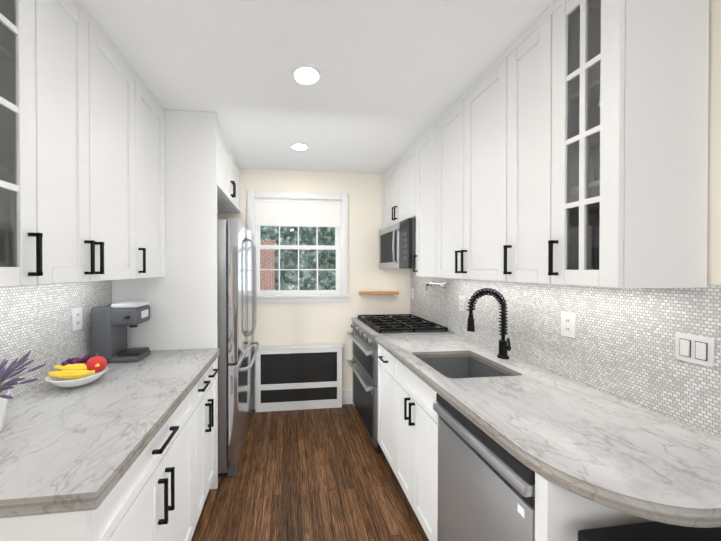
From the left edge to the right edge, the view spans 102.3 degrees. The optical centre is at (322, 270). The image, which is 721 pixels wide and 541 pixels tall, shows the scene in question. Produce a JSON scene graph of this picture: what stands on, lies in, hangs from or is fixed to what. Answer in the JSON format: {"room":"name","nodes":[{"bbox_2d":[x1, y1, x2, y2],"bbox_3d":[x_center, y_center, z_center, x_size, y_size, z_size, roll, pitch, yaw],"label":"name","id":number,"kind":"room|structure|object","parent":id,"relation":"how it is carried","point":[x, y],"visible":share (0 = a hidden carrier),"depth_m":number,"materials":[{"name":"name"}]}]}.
{"room":"kitchen","nodes":[
{"label":"kitchen","id":0,"kind":"room"},
{"bbox_2d":[191,404,428,540],"bbox_3d":[1.055,1.478,0.297,4.596,0.100,5.900,0,0,-7],"label":"floor","id":1,"kind":"structure","parent":0,"point":[324,474],"depth_m":1.87,"materials":[{"name":"brown wood"}]},
{"bbox_2d":[0,361,218,540],"bbox_3d":[-0.913,0.988,1.238,0.650,0.870,1.202,0,0,-7],"label":"base cabinet","id":2,"kind":"object","parent":1,"relation":"on","point":[160,490],"visible":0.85,"depth_m":1.05,"materials":[{"name":"white paint"}]},
{"bbox_2d":[0,348,219,517],"bbox_3d":[-0.914,0.530,1.230,0.649,0.045,1.212,0,0,-7],"label":"countertop","id":3,"kind":"structure","parent":2,"relation":"on","point":[74,449],"depth_m":0.92,"materials":[{"name":"white stone"}]},
{"bbox_2d":[0,351,45,430],"bbox_3d":[-1.037,0.392,0.884,0.307,0.234,0.283,0,0,-7],"label":"pot","id":4,"kind":"object","parent":3,"relation":"on","point":[5,388],"visible":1,"depth_m":0.91,"materials":[{"name":"white ceramic"}]},
{"bbox_2d":[45,353,107,387],"bbox_3d":[-1.088,0.443,1.287,0.216,0.125,0.216,0,0,-7],"label":"fruit bowl","id":5,"kind":"object","parent":3,"relation":"on","point":[73,372],"visible":1,"depth_m":1.27,"materials":[{"name":"white ceramic"}]},
{"bbox_2d":[91,301,150,362],"bbox_3d":[-1.137,0.343,1.639,0.237,0.322,0.200,0,0,-7],"label":"coffee maker","id":6,"kind":"object","parent":3,"relation":"on","point":[110,323],"visible":0.96,"depth_m":1.57,"materials":[{"name":"grey plastic"}]},
{"bbox_2d":[112,109,240,488],"bbox_3d":[-1.046,0.197,2.357,0.650,2.438,1.057,0,0,-7],"label":"surround","id":7,"kind":"object","parent":1,"relation":"on","point":[202,178],"visible":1,"depth_m":1.84,"materials":[{"name":"white paint"}]},
{"bbox_2d":[217,218,259,476],"bbox_3d":[-0.954,0.528,2.386,0.812,1.775,0.910,0,0,-7],"label":"fridge","id":8,"kind":"object","parent":1,"relation":"on","point":[236,287],"visible":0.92,"depth_m":1.97,"materials":[{"name":"metal"}]},
{"bbox_2d":[254,344,342,411],"bbox_3d":[-0.233,1.092,2.944,0.899,0.640,0.066,0,0,-7],"label":"radiator cover","id":9,"kind":"object","parent":1,"relation":"on","point":[300,377],"visible":0.98,"depth_m":2.93,"materials":[{"name":"white paint"}]},
{"bbox_2d":[347,314,454,453],"bbox_3d":[0.652,0.936,2.640,0.718,0.956,0.785,0,0,-7],"label":"range","id":10,"kind":"object","parent":1,"relation":"on","point":[363,363],"visible":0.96,"depth_m":2.45,"materials":[{"name":"grey metal"}]},
{"bbox_2d":[378,344,451,499],"bbox_3d":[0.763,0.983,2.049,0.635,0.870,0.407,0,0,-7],"label":"base cabinet","id":11,"kind":"object","parent":1,"relation":"on","point":[408,415],"depth_m":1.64,"materials":[{"name":"white paint"}]},
{"bbox_2d":[375,334,720,527],"bbox_3d":[0.958,0.528,1.454,0.917,0.045,1.632,0,0,-7],"label":"countertop","id":12,"kind":"structure","parent":11,"relation":"on","point":[598,446],"depth_m":0.90,"materials":[{"name":"white stone"}]},
{"bbox_2d":[421,357,507,378],"bbox_3d":[0.764,0.660,1.592,0.406,0.218,0.446,0,0,-7],"label":"sink","id":13,"kind":"object","parent":12,"relation":"in","point":[460,367],"visible":0.04,"depth_m":1.81,"materials":[{"name":"metal"}]},
{"bbox_2d":[467,288,510,358],"bbox_3d":[0.955,0.302,1.632,0.253,0.407,0.111,0,0,-7],"label":"faucet","id":14,"kind":"object","parent":12,"relation":"on","point":[504,347],"visible":1,"depth_m":1.65,"materials":[{"name":"black metal"}]},
{"bbox_2d":[433,393,534,540],"bbox_3d":[0.861,0.990,1.097,0.665,0.866,0.514,0,0,-7],"label":"dishwasher","id":15,"kind":"object","parent":1,"relation":"on","point":[486,487],"visible":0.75,"depth_m":1.03,"materials":[{"name":"grey metal"}]},
{"bbox_2d":[578,521,720,540],"bbox_3d":[0.867,1.040,0.549,0.428,0.776,0.428,0,0,-7],"label":"stool","id":16,"kind":"object","parent":1,"relation":"on","point":[652,531],"visible":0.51,"depth_m":0.71,"materials":[{"name":"black"}]},
{"bbox_2d":[217,169,410,393],"bbox_3d":[-0.185,0.191,3.054,2.539,2.440,0.120,0,0,-7],"label":"wall","id":17,"kind":"structure","parent":0,"point":[296,324],"depth_m":3.04,"materials":[{"name":"beige paint"}]},
{"bbox_2d":[247,190,350,302],"bbox_3d":[-0.247,-0.238,3.018,1.076,1.140,0.168,0,0,-7],"label":"window","id":18,"kind":"structure","parent":17,"relation":"in","point":[295,209],"depth_m":3.00,"materials":[{"name":"white paint"}]},
{"bbox_2d":[253,390,352,409],"bbox_3d":[-0.236,1.337,2.987,2.419,0.150,0.014,0,0,-7],"label":"baseboard","id":19,"kind":"structure","parent":17,"relation":"attached to","point":[346,396],"depth_m":3.04,"materials":[{"name":"white paint"}]},
{"bbox_2d":[359,291,398,294],"bbox_3d":[0.595,0.236,3.034,0.410,0.030,0.098,0,0,-7],"label":"wood shelf","id":20,"kind":"object","parent":17,"relation":"attached to","point":[378,292],"visible":1,"depth_m":2.99,"materials":[{"name":"brown wood"}]},
{"bbox_2d":[80,0,554,173],"bbox_3d":[1.055,-1.062,0.282,4.596,0.100,5.900,0,0,-7],"label":"ceiling","id":21,"kind":"structure","parent":0,"point":[390,87],"depth_m":1.41,"materials":[{"name":"white paint"}]},
{"bbox_2d":[290,142,308,150],"bbox_3d":[-0.185,-1.019,2.382,0.156,0.012,0.156,0,0,-7],"label":"recessed light","id":22,"kind":"object","parent":21,"relation":"in","point":[298,146],"visible":0.96,"depth_m":2.37,"materials":[{"name":"white paint"}]},
{"bbox_2d":[291,64,320,84],"bbox_3d":[-0.082,-1.013,1.498,0.156,0.012,0.156,0,0,-7],"label":"recessed light","id":23,"kind":"object","parent":21,"relation":"in","point":[306,74],"visible":1,"depth_m":1.49,"materials":[{"name":"white paint"}]},
{"bbox_2d":[707,0,720,284],"bbox_3d":[1.157,0.198,1.999,0.120,2.440,2.289,0,0,-7],"label":"wall","id":24,"kind":"structure","parent":0,"point":[714,201],"depth_m":0.90,"materials":[{"name":"beige paint"}]},
{"bbox_2d":[382,147,409,228],"bbox_3d":[0.845,-0.728,2.692,0.320,0.593,0.823,0,0,-7],"label":"upper cabinet","id":25,"kind":"object","parent":24,"relation":"attached to","point":[396,179],"depth_m":2.64,"materials":[{"name":"white paint"}]},
{"bbox_2d":[379,218,415,268],"bbox_3d":[0.800,-0.219,2.685,0.414,0.405,0.758,0,0,-7],"label":"microwave","id":26,"kind":"object","parent":25,"relation":"attached to","point":[397,245],"visible":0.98,"depth_m":2.50,"materials":[{"name":"grey metal"}]},
{"bbox_2d":[410,127,429,276],"bbox_3d":[0.912,-0.487,2.126,0.320,1.068,0.423,0,0,-7],"label":"upper cabinet","id":27,"kind":"object","parent":24,"relation":"attached to","point":[420,149],"depth_m":2.19,"materials":[{"name":"white paint"}]},
{"bbox_2d":[430,62,493,280],"bbox_3d":[0.967,-0.484,1.657,0.320,1.068,0.748,0,0,-7],"label":"upper cabinet","id":28,"kind":"object","parent":24,"relation":"attached to","point":[488,174],"depth_m":1.63,"materials":[{"name":"white paint"}]},
{"bbox_2d":[410,269,720,437],"bbox_3d":[1.095,0.245,1.992,0.006,0.555,2.289,0,0,-7],"label":"backsplash","id":29,"kind":"structure","parent":24,"relation":"attached to","point":[621,345],"depth_m":1.19,"materials":[{"name":"tile"}]},
{"bbox_2d":[411,288,413,298],"bbox_3d":[0.961,0.246,3.068,0.008,0.116,0.072,0,0,-7],"label":"electrical outlet plate","id":30,"kind":"object","parent":29,"relation":"attached to","point":[412,293],"visible":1,"depth_m":3.06,"materials":[{"name":"white plastic"}]},
{"bbox_2d":[425,281,446,290],"bbox_3d":[0.987,0.138,2.488,0.091,0.086,0.365,0,0,-7],"label":"pot filler","id":31,"kind":"object","parent":29,"relation":"attached to","point":[432,284],"visible":1,"depth_m":2.47,"materials":[{"name":"silver metal"}]},
{"bbox_2d":[459,296,464,311],"bbox_3d":[1.063,0.252,2.199,0.008,0.116,0.072,0,0,-7],"label":"electrical outlet plate","id":32,"kind":"object","parent":29,"relation":"attached to","point":[461,303],"visible":1,"depth_m":2.19,"materials":[{"name":"white plastic"}]},
{"bbox_2d":[561,311,575,338],"bbox_3d":[1.162,0.257,1.363,0.008,0.116,0.072,0,0,-7],"label":"electrical outlet plate","id":33,"kind":"object","parent":29,"relation":"attached to","point":[568,324],"visible":1,"depth_m":1.36,"materials":[{"name":"white plastic"}]},
{"bbox_2d":[675,332,713,367],"bbox_3d":[1.210,0.257,0.941,0.010,0.092,0.090,0,0,-7],"label":"switch plate","id":34,"kind":"object","parent":29,"relation":"attached to","point":[695,349],"visible":1,"depth_m":0.94,"materials":[{"name":"white plastic"}]},
{"bbox_2d":[494,0,649,287],"bbox_3d":[1.018,-0.482,1.230,0.320,1.068,0.338,0,0,-7],"label":"upper cabinet","id":35,"kind":"object","parent":24,"relation":"attached to","point":[550,123],"depth_m":1.04,"materials":[{"name":"white paint"}]},
{"bbox_2d":[589,63,599,269],"bbox_3d":[1.044,-0.365,1.006,0.130,0.800,0.181,0,0,-7],"label":"glassware","id":36,"kind":"object","parent":35,"relation":"in","point":[592,79],"depth_m":1.04,"materials":[{"name":"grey glass"}]},
{"bbox_3d":[-1.174,0.209,0.088,0.120,2.440,5.780,0,0,-7],"label":"wall","id":37,"kind":"structure","parent":0,"visible":0},
{"bbox_2d":[0,280,111,399],"bbox_3d":[-1.239,0.281,1.181,0.006,0.493,1.233,0,0,-7],"label":"backsplash","id":38,"kind":"structure","parent":37,"relation":"attached to","point":[36,320],"depth_m":1.30,"materials":[{"name":"tile"}]},
{"bbox_2d":[72,307,81,330],"bbox_3d":[-1.270,0.251,1.496,0.008,0.116,0.072,0,0,-7],"label":"electrical outlet plate","id":39,"kind":"object","parent":38,"relation":"attached to","point":[76,318],"visible":1,"depth_m":1.49,"materials":[{"name":"white plastic"}]},
{"bbox_2d":[0,0,164,286],"bbox_3d":[-1.063,-0.486,1.206,0.347,1.060,1.212,0,0,-7],"label":"upper cabinet","id":40,"kind":"object","parent":37,"relation":"attached to","point":[82,156],"visible":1,"depth_m":1.06,"materials":[{"name":"white paint"}]},
{"label":"outside","id":41,"kind":"structure","parent":0,"visible":0},
{"bbox_2d":[260,226,335,290],"bbox_3d":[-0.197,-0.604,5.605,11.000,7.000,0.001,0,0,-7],"label":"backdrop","id":42,"kind":"structure","parent":41,"point":[304,238],"depth_m":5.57,"materials":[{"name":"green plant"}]}
]}

